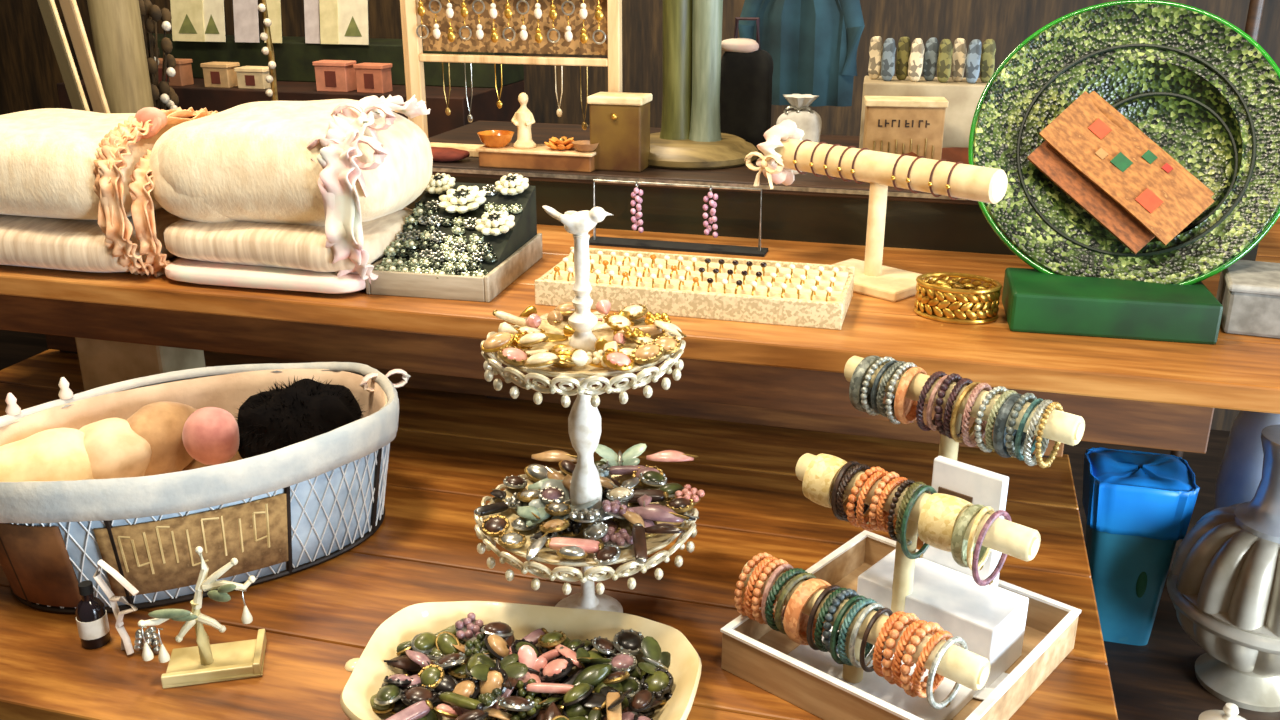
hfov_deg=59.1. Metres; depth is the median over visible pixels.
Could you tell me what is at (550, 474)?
leaf brooch
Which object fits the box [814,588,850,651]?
bracelet
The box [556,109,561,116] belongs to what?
pendant
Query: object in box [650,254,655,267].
ring
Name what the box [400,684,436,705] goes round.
beaded brooch
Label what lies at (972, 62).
sachet
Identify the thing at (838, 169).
bracelet
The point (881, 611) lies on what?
bracelet
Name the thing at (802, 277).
ring
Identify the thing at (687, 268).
ring
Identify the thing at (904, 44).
sachet
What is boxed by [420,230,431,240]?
stud brooch
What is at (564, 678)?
cabochon brooch
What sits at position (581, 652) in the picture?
butterfly brooch
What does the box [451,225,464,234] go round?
stud brooch
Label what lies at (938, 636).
bracelet
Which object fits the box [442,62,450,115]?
necklace
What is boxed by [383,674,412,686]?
beaded brooch
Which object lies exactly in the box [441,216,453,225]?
stud brooch
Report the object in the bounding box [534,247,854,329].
tray
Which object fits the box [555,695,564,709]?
cabochon brooch
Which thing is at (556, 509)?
beaded brooch
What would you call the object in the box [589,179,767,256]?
rail
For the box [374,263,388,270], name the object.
stud brooch
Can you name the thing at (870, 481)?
bracelet
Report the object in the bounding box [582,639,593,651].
beaded brooch
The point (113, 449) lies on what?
yarn ball
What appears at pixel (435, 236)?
stud brooch
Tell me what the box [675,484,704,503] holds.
cluster brooch
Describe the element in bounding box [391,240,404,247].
stud brooch
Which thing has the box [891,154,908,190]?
bracelet
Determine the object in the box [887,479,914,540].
bracelet
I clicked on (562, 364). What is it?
cabochon brooch
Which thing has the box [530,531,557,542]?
beaded brooch
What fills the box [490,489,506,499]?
leaf brooch
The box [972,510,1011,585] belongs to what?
bracelet
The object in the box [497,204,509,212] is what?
stud brooch
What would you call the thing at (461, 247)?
stud brooch
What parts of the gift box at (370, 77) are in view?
lid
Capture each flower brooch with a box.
[425,173,454,193]
[439,185,485,212]
[475,210,514,235]
[495,173,528,194]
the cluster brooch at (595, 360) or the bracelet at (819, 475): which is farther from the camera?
the bracelet at (819, 475)
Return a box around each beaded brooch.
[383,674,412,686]
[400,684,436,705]
[418,664,443,688]
[426,647,443,659]
[433,652,465,668]
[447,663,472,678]
[453,677,479,698]
[477,667,507,697]
[481,514,509,536]
[497,346,530,365]
[497,696,534,711]
[498,531,526,548]
[501,689,516,709]
[503,475,527,488]
[511,638,541,657]
[515,326,544,336]
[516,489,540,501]
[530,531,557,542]
[538,486,564,503]
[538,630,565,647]
[539,519,569,532]
[539,656,572,681]
[541,647,562,661]
[544,501,570,515]
[551,347,578,355]
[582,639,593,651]
[583,522,608,539]
[592,636,616,654]
[593,544,620,564]
[594,461,609,468]
[596,518,620,532]
[602,350,633,370]
[602,478,621,489]
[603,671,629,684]
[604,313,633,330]
[606,486,633,501]
[608,652,636,672]
[613,628,644,655]
[617,347,633,356]
[619,303,646,319]
[620,677,641,697]
[629,519,656,537]
[631,336,652,345]
[631,342,664,363]
[632,465,662,486]
[633,713,652,719]
[639,470,666,485]
[640,667,673,695]
[652,335,680,354]
[665,498,693,512]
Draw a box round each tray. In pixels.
[365,182,542,301]
[476,143,595,171]
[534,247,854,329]
[720,530,1080,719]
[757,563,1047,719]
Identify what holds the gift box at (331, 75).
on the shelf at (295, 70)
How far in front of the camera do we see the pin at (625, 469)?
1.23 m
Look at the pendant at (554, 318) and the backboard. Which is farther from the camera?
the backboard
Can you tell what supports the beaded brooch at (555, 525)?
on the beaded brooch at (534, 537)
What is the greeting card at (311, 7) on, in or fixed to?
on the shelf at (295, 70)
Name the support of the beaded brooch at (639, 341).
on the stand at (584, 419)
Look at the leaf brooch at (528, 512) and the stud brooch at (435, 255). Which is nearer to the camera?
the leaf brooch at (528, 512)
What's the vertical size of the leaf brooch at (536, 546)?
0.013 m
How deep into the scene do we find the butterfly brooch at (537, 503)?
1.15 m
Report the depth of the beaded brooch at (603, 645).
1.07 m
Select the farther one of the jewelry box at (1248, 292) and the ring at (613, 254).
the ring at (613, 254)
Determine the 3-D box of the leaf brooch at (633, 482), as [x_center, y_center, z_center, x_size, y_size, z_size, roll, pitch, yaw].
[-0.011,0.130,1.185,0.016,0.007,0.040,12,23,30]
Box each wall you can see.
[0,0,1279,430]
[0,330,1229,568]
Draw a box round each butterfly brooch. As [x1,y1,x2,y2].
[417,710,437,719]
[452,643,488,654]
[470,653,527,680]
[518,645,546,682]
[529,479,598,519]
[576,648,613,674]
[580,686,632,708]
[595,443,646,466]
[638,636,670,673]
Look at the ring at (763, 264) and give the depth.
1.42 m
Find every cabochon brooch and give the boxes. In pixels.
[370,694,394,713]
[374,685,402,704]
[390,699,408,713]
[396,641,412,654]
[400,674,422,689]
[401,654,422,675]
[411,632,436,653]
[432,697,445,708]
[433,703,461,718]
[434,675,457,693]
[435,631,460,654]
[455,709,488,719]
[465,653,488,675]
[481,332,514,352]
[481,622,513,637]
[484,634,509,659]
[511,517,536,530]
[518,332,548,346]
[524,352,560,367]
[524,464,547,481]
[531,708,545,719]
[538,674,568,683]
[547,637,570,649]
[551,344,572,349]
[551,715,568,719]
[552,355,576,368]
[554,302,574,315]
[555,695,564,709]
[556,546,587,558]
[559,460,574,475]
[562,683,593,706]
[562,702,591,717]
[566,639,584,651]
[569,716,587,719]
[572,664,611,685]
[592,677,622,693]
[603,697,628,711]
[622,712,637,719]
[627,698,654,715]
[629,690,654,711]
[658,483,683,497]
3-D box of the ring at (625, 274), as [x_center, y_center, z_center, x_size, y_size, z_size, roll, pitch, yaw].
[-0.018,-0.098,1.406,0.008,0.025,0.019,18,27,41]
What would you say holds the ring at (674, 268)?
in the tray at (789, 310)
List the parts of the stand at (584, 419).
stem, plate, plate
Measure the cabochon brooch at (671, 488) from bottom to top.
0.013 m
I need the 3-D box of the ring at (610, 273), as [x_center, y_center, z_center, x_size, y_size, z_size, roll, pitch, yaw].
[-0.036,-0.100,1.411,0.008,0.025,0.019,10,22,26]
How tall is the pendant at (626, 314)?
0.014 m
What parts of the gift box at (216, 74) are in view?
lid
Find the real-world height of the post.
1.700 m
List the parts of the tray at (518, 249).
frame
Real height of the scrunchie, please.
0.092 m
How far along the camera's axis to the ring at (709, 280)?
1.37 m
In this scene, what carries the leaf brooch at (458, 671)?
in the dish at (369, 671)
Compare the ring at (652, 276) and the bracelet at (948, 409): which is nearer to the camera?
the bracelet at (948, 409)
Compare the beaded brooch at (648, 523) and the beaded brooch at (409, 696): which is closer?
the beaded brooch at (409, 696)
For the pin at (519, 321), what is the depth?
1.12 m
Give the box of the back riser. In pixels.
[406,121,1258,260]
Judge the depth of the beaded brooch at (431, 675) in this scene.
1.03 m
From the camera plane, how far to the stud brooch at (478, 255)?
1.46 m
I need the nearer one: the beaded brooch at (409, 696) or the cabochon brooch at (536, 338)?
the beaded brooch at (409, 696)
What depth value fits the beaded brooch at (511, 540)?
1.08 m
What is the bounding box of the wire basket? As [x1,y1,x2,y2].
[0,362,409,613]
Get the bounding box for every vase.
[1214,410,1279,508]
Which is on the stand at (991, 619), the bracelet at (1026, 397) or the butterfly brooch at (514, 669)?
the bracelet at (1026, 397)
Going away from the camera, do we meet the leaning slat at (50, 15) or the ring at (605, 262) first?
the ring at (605, 262)
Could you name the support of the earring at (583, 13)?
hanging from the display
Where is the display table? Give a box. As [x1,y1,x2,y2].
[0,349,1117,719]
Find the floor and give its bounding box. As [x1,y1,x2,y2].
[1104,568,1279,719]
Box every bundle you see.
[0,107,218,276]
[128,94,432,293]
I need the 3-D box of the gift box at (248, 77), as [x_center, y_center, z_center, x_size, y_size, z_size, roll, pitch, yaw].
[-0.967,-0.711,2.843,0.082,0.051,0.056,5,21,15]
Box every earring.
[141,626,153,660]
[158,628,169,662]
[241,590,252,623]
[416,16,428,38]
[417,0,424,15]
[429,0,441,12]
[433,14,440,38]
[446,0,453,17]
[447,18,454,41]
[459,18,471,39]
[460,0,467,17]
[472,0,484,13]
[476,15,483,39]
[489,0,496,18]
[491,19,497,42]
[502,19,515,41]
[504,0,511,18]
[516,0,529,14]
[520,16,527,40]
[534,0,541,18]
[535,19,542,42]
[547,20,559,42]
[549,0,556,19]
[561,0,574,15]
[565,16,572,41]
[579,0,587,18]
[580,19,587,43]
[592,21,605,43]
[595,0,602,20]
[631,181,642,232]
[703,185,717,237]
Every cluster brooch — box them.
[455,612,483,641]
[465,633,487,657]
[476,688,501,709]
[505,492,522,508]
[507,700,540,719]
[510,334,532,348]
[510,500,529,511]
[516,678,548,701]
[541,680,559,683]
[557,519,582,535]
[568,507,600,522]
[586,350,607,367]
[597,468,608,477]
[601,500,633,518]
[601,527,632,547]
[602,488,610,501]
[623,325,650,340]
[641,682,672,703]
[644,311,670,324]
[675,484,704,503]
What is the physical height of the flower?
0.018 m
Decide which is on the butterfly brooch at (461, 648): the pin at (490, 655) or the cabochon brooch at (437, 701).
the pin at (490, 655)
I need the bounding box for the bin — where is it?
[1082,447,1199,645]
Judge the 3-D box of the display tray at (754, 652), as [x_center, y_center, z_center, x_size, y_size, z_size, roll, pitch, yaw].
[0.257,0.274,1.111,0.246,0.045,0.264,17,26,39]
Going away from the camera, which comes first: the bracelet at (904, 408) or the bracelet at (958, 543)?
the bracelet at (958, 543)
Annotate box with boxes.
[158,58,193,85]
[200,62,239,87]
[234,66,270,88]
[312,60,356,91]
[353,63,392,93]
[587,92,651,171]
[859,76,987,148]
[863,96,948,159]
[1002,267,1222,343]
[1216,260,1279,338]
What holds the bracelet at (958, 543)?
on the stand at (991, 619)
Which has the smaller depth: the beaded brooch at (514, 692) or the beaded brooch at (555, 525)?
the beaded brooch at (514, 692)
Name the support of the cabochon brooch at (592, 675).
in the dish at (369, 671)
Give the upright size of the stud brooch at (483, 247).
0.012 m
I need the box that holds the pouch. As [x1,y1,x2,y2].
[776,94,821,142]
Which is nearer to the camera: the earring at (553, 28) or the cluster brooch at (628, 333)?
the cluster brooch at (628, 333)
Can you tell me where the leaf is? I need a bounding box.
[576,650,611,663]
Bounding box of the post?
[87,0,153,112]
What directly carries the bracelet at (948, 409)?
on the stand at (991, 619)
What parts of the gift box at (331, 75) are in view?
lid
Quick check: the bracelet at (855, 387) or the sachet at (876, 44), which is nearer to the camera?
the bracelet at (855, 387)
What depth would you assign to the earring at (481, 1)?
1.84 m
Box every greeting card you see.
[170,0,204,41]
[203,0,225,41]
[233,0,259,42]
[264,0,281,42]
[304,0,319,43]
[319,0,338,43]
[337,0,368,44]
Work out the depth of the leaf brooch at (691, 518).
1.13 m
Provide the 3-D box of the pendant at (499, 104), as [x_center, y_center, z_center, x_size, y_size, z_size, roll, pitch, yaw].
[-0.234,-0.426,1.883,0.010,0.014,0.006,5,21,15]
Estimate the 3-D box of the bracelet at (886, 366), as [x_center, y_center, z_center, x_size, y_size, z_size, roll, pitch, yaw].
[0.262,0.029,1.192,0.060,0.059,0.008,-19,27,-41]
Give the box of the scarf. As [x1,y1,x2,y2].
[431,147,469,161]
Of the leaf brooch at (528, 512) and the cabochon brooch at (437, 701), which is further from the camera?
the leaf brooch at (528, 512)
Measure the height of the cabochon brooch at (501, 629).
0.018 m
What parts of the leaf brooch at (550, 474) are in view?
blade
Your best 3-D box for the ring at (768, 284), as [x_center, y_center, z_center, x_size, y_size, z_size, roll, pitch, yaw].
[0.155,-0.082,1.361,0.008,0.025,0.019,11,23,27]
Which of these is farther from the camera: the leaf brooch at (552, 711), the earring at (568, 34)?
the earring at (568, 34)
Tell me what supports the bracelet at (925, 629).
on the stand at (991, 619)
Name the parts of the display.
foot rail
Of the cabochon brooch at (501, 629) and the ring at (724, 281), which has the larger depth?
the ring at (724, 281)
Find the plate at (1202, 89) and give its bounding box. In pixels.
[968,0,1279,284]
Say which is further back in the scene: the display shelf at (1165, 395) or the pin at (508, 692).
the display shelf at (1165, 395)
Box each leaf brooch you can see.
[384,656,420,670]
[405,649,430,666]
[483,708,511,719]
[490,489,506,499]
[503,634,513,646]
[503,677,518,689]
[517,506,539,519]
[526,507,550,526]
[526,531,548,560]
[528,478,562,489]
[531,450,576,461]
[538,695,563,706]
[543,333,567,341]
[544,702,561,719]
[545,467,564,479]
[555,644,584,668]
[562,474,571,490]
[591,322,621,331]
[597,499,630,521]
[599,476,617,488]
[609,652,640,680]
[620,507,644,527]
[621,477,639,487]
[622,698,665,712]
[627,504,688,521]
[637,495,651,506]
[644,523,688,533]
[646,450,697,461]
[654,320,686,337]
[680,514,698,520]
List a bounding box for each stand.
[474,206,697,612]
[648,0,757,169]
[741,356,1084,719]
[774,138,1007,301]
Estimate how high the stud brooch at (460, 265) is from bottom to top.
0.011 m
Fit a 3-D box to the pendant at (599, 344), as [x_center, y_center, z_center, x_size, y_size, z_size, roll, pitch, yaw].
[-0.033,-0.016,1.074,0.014,0.014,0.026,10,22,25]
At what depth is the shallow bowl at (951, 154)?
1.78 m
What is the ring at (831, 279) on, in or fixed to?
in the tray at (789, 310)
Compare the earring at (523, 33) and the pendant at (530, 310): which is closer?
the pendant at (530, 310)
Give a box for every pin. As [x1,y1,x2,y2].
[385,700,432,719]
[421,661,448,674]
[435,624,455,635]
[437,691,483,709]
[459,707,486,719]
[468,645,509,659]
[474,502,509,515]
[487,686,515,719]
[493,310,527,326]
[510,628,546,647]
[523,683,574,693]
[526,349,550,355]
[539,646,563,661]
[545,537,603,552]
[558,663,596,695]
[587,706,600,719]
[603,341,617,352]
[606,465,644,474]
[606,689,621,719]
[613,324,664,334]
[628,489,668,502]
[632,523,646,563]
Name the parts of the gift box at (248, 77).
lid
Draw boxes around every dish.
[340,601,701,719]
[572,140,598,151]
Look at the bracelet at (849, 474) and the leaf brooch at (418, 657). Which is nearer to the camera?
the leaf brooch at (418, 657)
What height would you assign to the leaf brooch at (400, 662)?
0.021 m
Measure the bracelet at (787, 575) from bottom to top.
0.064 m
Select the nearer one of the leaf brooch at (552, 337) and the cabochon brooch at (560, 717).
the cabochon brooch at (560, 717)
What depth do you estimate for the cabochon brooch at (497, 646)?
1.07 m
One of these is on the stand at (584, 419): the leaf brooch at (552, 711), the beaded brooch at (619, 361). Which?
the beaded brooch at (619, 361)
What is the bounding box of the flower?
[544,136,573,149]
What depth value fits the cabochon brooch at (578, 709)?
1.00 m
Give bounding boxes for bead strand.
[134,626,159,653]
[138,0,178,109]
[258,0,277,100]
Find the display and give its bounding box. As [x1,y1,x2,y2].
[400,0,621,156]
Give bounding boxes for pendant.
[445,108,450,115]
[468,114,472,121]
[497,100,501,108]
[498,322,524,335]
[519,305,536,317]
[525,314,540,327]
[547,310,562,325]
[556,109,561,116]
[563,324,574,336]
[565,350,587,365]
[582,122,586,129]
[594,338,607,351]
[596,300,610,318]
[613,333,625,345]
[617,311,629,317]
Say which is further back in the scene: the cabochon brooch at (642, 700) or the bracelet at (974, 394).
the bracelet at (974, 394)
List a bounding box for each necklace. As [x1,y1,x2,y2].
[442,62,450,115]
[464,63,472,121]
[494,64,501,108]
[555,66,562,116]
[580,66,587,129]
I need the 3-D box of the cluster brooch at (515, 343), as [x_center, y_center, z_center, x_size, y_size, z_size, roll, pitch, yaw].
[-0.115,-0.018,1.081,0.026,0.011,0.025,-1,20,-2]
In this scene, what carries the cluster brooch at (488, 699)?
in the dish at (369, 671)
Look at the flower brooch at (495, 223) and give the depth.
1.50 m
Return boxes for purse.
[1027,91,1213,253]
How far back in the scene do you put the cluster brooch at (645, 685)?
1.02 m
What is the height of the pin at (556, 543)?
0.010 m
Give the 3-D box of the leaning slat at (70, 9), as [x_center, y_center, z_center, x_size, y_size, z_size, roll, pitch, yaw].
[-0.969,-0.180,2.241,0.319,1.604,0.016,5,21,15]
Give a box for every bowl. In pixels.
[477,130,513,147]
[907,147,968,164]
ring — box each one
[554,266,559,279]
[562,257,568,270]
[567,267,573,280]
[590,259,594,272]
[594,269,600,283]
[597,251,602,263]
[602,260,608,273]
[608,270,614,284]
[610,252,615,264]
[616,261,621,274]
[621,271,628,285]
[622,252,630,265]
[628,262,636,275]
[636,273,641,286]
[637,253,642,266]
[643,263,649,276]
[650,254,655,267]
[650,274,655,287]
[657,264,662,277]
[664,255,669,268]
[664,275,669,288]
[670,265,677,278]
[677,256,682,269]
[678,276,684,289]
[684,266,690,279]
[691,257,696,270]
[692,277,698,290]
[699,267,704,280]
[705,258,710,271]
[707,278,712,291]
[713,268,718,281]
[718,259,724,272]
[721,279,727,293]
[727,269,732,282]
[732,260,738,273]
[735,280,742,293]
[741,270,747,284]
[746,261,752,274]
[751,281,756,295]
[755,271,762,281]
[760,262,766,275]
[765,282,771,296]
[770,272,776,286]
[774,263,780,276]
[780,283,786,297]
[784,274,790,283]
[789,264,794,277]
[795,284,801,298]
[799,275,805,285]
[803,265,809,278]
[810,286,816,299]
[814,276,820,286]
[818,266,823,275]
[825,287,831,301]
[829,277,834,286]
[832,267,838,277]
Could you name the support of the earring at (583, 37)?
hanging from the display
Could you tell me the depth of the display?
1.86 m
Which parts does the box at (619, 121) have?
knob, lid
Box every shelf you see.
[0,216,1279,453]
[56,33,523,137]
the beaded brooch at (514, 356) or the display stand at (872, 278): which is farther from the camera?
the display stand at (872, 278)
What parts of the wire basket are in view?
wire post, brown panel, wire post, burlap panel, wire post, wire post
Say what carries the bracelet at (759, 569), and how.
on the stand at (991, 619)
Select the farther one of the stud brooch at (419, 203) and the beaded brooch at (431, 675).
the stud brooch at (419, 203)
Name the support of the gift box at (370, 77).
on the shelf at (295, 70)
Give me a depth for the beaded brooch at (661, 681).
1.02 m
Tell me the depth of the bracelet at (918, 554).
1.04 m
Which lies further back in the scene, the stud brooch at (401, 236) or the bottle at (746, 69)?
the bottle at (746, 69)
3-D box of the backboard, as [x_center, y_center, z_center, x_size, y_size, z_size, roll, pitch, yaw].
[-0.221,-0.034,1.729,1.660,0.200,0.032,5,21,15]
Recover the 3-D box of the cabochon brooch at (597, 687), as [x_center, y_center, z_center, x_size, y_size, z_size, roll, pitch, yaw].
[-0.029,0.299,1.030,0.035,0.016,0.024,-3,20,-9]
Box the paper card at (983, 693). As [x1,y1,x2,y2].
[973,672,1008,699]
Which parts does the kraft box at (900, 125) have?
lid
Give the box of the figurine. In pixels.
[511,93,535,148]
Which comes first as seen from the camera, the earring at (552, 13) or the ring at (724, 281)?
the ring at (724, 281)
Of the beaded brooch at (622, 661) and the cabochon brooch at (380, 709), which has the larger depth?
the beaded brooch at (622, 661)
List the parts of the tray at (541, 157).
lid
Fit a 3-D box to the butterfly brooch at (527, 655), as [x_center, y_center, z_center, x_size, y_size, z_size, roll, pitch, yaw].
[-0.103,0.283,1.041,0.028,0.021,0.040,5,21,12]
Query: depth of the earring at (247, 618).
1.08 m
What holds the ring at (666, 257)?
in the tray at (789, 310)
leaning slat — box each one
[37,0,89,110]
[59,0,110,113]
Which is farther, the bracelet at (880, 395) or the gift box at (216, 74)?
the gift box at (216, 74)
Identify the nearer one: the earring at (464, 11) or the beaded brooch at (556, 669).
the beaded brooch at (556, 669)
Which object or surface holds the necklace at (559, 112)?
hanging from the display
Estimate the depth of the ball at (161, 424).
1.33 m
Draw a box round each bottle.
[75,580,110,648]
[720,17,772,148]
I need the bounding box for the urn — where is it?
[1166,425,1279,711]
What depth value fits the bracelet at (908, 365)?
1.16 m
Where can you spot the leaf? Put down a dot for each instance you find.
(596, 657)
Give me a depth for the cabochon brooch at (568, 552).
1.05 m
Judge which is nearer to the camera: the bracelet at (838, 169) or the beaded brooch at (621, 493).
the beaded brooch at (621, 493)
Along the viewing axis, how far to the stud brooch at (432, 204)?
1.57 m
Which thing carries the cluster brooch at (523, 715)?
in the dish at (369, 671)
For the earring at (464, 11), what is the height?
0.040 m
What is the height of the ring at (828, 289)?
0.025 m
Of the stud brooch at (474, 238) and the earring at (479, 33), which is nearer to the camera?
the stud brooch at (474, 238)
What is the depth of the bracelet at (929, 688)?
0.97 m
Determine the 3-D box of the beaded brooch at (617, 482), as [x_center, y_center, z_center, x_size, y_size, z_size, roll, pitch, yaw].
[-0.032,0.133,1.211,0.028,0.012,0.029,-13,24,-31]
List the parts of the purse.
panel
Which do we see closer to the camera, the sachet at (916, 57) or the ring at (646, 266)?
the ring at (646, 266)
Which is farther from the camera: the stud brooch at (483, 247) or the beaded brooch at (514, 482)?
the stud brooch at (483, 247)
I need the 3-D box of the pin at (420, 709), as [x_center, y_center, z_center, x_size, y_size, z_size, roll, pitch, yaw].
[-0.204,0.309,0.975,0.055,0.014,0.014,-15,25,-35]
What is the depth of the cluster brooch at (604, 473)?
1.21 m
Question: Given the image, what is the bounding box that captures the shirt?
[738,0,864,106]
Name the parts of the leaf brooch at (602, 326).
blade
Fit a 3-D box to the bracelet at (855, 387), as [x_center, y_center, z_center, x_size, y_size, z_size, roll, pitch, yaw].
[0.245,0.025,1.207,0.012,0.062,0.062,19,27,41]
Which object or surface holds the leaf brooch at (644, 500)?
on the stand at (584, 419)
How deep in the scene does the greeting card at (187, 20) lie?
2.98 m
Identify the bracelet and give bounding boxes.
[734,552,771,615]
[743,557,777,620]
[751,559,787,623]
[761,564,792,625]
[765,568,808,630]
[775,573,816,633]
[783,578,832,644]
[793,139,811,173]
[802,453,846,507]
[806,585,840,649]
[809,142,826,176]
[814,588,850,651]
[822,588,858,653]
[823,144,841,178]
[830,595,867,663]
[831,461,863,519]
[836,464,869,521]
[837,146,856,181]
[837,598,878,665]
[846,467,884,526]
[849,355,885,411]
[849,603,885,667]
[850,148,868,183]
[856,471,887,530]
[860,608,892,671]
[861,356,894,415]
[869,472,899,530]
[871,360,898,413]
[872,611,909,676]
[875,477,909,531]
[876,361,907,416]
[882,613,918,683]
[885,362,916,423]
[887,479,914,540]
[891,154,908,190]
[892,620,933,687]
[894,367,926,423]
[895,482,928,545]
[900,485,936,558]
[900,622,944,696]
[906,156,924,193]
[912,630,954,697]
[913,272,1001,323]
[916,371,946,430]
[918,493,973,551]
[926,375,955,430]
[926,637,967,708]
[928,159,945,196]
[934,373,962,435]
[943,378,972,438]
[945,162,963,199]
[950,382,984,442]
[951,504,989,567]
[961,383,991,446]
[967,506,994,569]
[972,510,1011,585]
[974,386,1007,452]
[985,390,1017,449]
[993,394,1028,457]
[1005,393,1038,457]
[1015,398,1042,460]
[1023,400,1055,465]
[1035,402,1063,467]
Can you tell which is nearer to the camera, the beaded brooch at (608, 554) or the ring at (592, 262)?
the beaded brooch at (608, 554)
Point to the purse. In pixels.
(1093, 153)
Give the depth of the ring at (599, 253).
1.47 m
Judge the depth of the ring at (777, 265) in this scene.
1.41 m
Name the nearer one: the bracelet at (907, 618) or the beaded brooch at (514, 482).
the bracelet at (907, 618)
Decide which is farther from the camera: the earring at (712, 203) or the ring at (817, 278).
the earring at (712, 203)
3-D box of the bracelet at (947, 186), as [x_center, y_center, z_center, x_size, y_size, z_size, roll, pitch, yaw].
[0.386,-0.218,1.376,0.006,0.047,0.048,18,27,40]
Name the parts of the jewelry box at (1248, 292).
lid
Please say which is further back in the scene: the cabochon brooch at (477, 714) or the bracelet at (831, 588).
the bracelet at (831, 588)
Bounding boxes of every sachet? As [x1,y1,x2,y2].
[868,36,882,78]
[881,38,895,80]
[896,37,910,79]
[908,38,924,81]
[923,37,938,80]
[937,39,952,82]
[951,38,966,81]
[965,39,981,82]
[980,39,995,82]
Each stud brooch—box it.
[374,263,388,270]
[381,256,394,264]
[384,244,398,256]
[384,263,399,271]
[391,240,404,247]
[393,257,407,266]
[395,231,408,242]
[396,246,410,257]
[398,265,411,271]
[403,222,417,232]
[405,215,418,224]
[405,239,418,248]
[406,229,420,239]
[407,256,420,266]
[409,250,422,257]
[410,265,425,272]
[413,206,425,216]
[415,200,426,208]
[418,215,429,225]
[418,238,431,249]
[419,249,432,258]
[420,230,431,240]
[420,257,432,267]
[423,207,438,216]
[425,200,438,208]
[425,267,435,273]
[426,224,439,232]
[427,215,442,225]
[429,242,440,251]
[430,231,445,242]
[430,259,443,269]
[431,250,444,260]
[434,268,449,278]
[440,242,452,251]
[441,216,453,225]
[443,261,456,270]
[444,235,454,244]
[444,249,460,261]
[448,269,459,274]
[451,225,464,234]
[452,242,466,252]
[453,216,464,225]
[454,235,467,243]
[456,260,467,270]
[457,251,472,262]
[460,270,472,275]
[464,217,476,229]
[466,242,479,252]
[466,259,481,271]
[469,233,483,243]
[471,251,483,261]
[472,269,488,276]
[479,242,492,251]
[482,185,497,195]
[482,251,497,262]
[484,202,497,211]
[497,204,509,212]
[509,204,522,213]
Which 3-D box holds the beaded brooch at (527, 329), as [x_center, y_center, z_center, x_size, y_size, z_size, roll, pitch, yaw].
[-0.109,-0.027,1.114,0.031,0.012,0.031,15,25,36]
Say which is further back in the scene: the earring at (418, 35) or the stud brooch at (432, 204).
the earring at (418, 35)
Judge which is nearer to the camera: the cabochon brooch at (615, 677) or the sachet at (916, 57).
the cabochon brooch at (615, 677)
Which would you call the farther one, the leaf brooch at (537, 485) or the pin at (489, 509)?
the leaf brooch at (537, 485)
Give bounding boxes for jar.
[1198,703,1245,719]
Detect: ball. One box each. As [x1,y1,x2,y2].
[0,428,92,481]
[127,401,196,475]
[182,407,238,464]
[234,376,365,458]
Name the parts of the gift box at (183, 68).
lid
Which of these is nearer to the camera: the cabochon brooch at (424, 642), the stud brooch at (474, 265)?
the cabochon brooch at (424, 642)
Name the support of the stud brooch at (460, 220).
on the tray at (518, 249)
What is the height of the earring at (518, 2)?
0.037 m
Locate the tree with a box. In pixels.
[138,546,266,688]
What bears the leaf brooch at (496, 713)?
on the cluster brooch at (523, 715)
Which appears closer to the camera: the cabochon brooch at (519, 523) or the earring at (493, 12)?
the cabochon brooch at (519, 523)
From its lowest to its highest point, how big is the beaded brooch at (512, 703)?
0.019 m
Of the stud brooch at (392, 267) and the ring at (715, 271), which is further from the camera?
the stud brooch at (392, 267)
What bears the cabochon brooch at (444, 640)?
on the beaded brooch at (434, 654)
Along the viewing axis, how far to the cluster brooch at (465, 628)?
1.10 m
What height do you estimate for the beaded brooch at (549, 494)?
0.011 m
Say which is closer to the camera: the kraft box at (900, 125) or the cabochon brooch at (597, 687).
the cabochon brooch at (597, 687)
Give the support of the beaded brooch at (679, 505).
on the stand at (584, 419)
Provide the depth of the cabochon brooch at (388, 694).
1.00 m
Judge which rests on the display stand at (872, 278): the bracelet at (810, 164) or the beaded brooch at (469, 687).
the bracelet at (810, 164)
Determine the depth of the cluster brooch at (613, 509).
1.12 m
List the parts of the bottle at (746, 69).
handle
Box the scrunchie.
[744,119,803,188]
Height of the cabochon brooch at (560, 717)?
0.019 m
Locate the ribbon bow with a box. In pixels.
[93,559,138,654]
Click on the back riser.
(823, 209)
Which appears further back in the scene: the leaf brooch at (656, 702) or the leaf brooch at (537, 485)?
the leaf brooch at (537, 485)
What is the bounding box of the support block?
[75,337,205,390]
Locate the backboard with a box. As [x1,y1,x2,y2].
[45,334,1063,457]
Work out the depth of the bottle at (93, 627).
1.12 m
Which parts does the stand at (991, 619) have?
post, post, post, panel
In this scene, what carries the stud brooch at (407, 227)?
on the tray at (518, 249)
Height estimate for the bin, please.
0.270 m
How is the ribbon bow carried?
on the display table

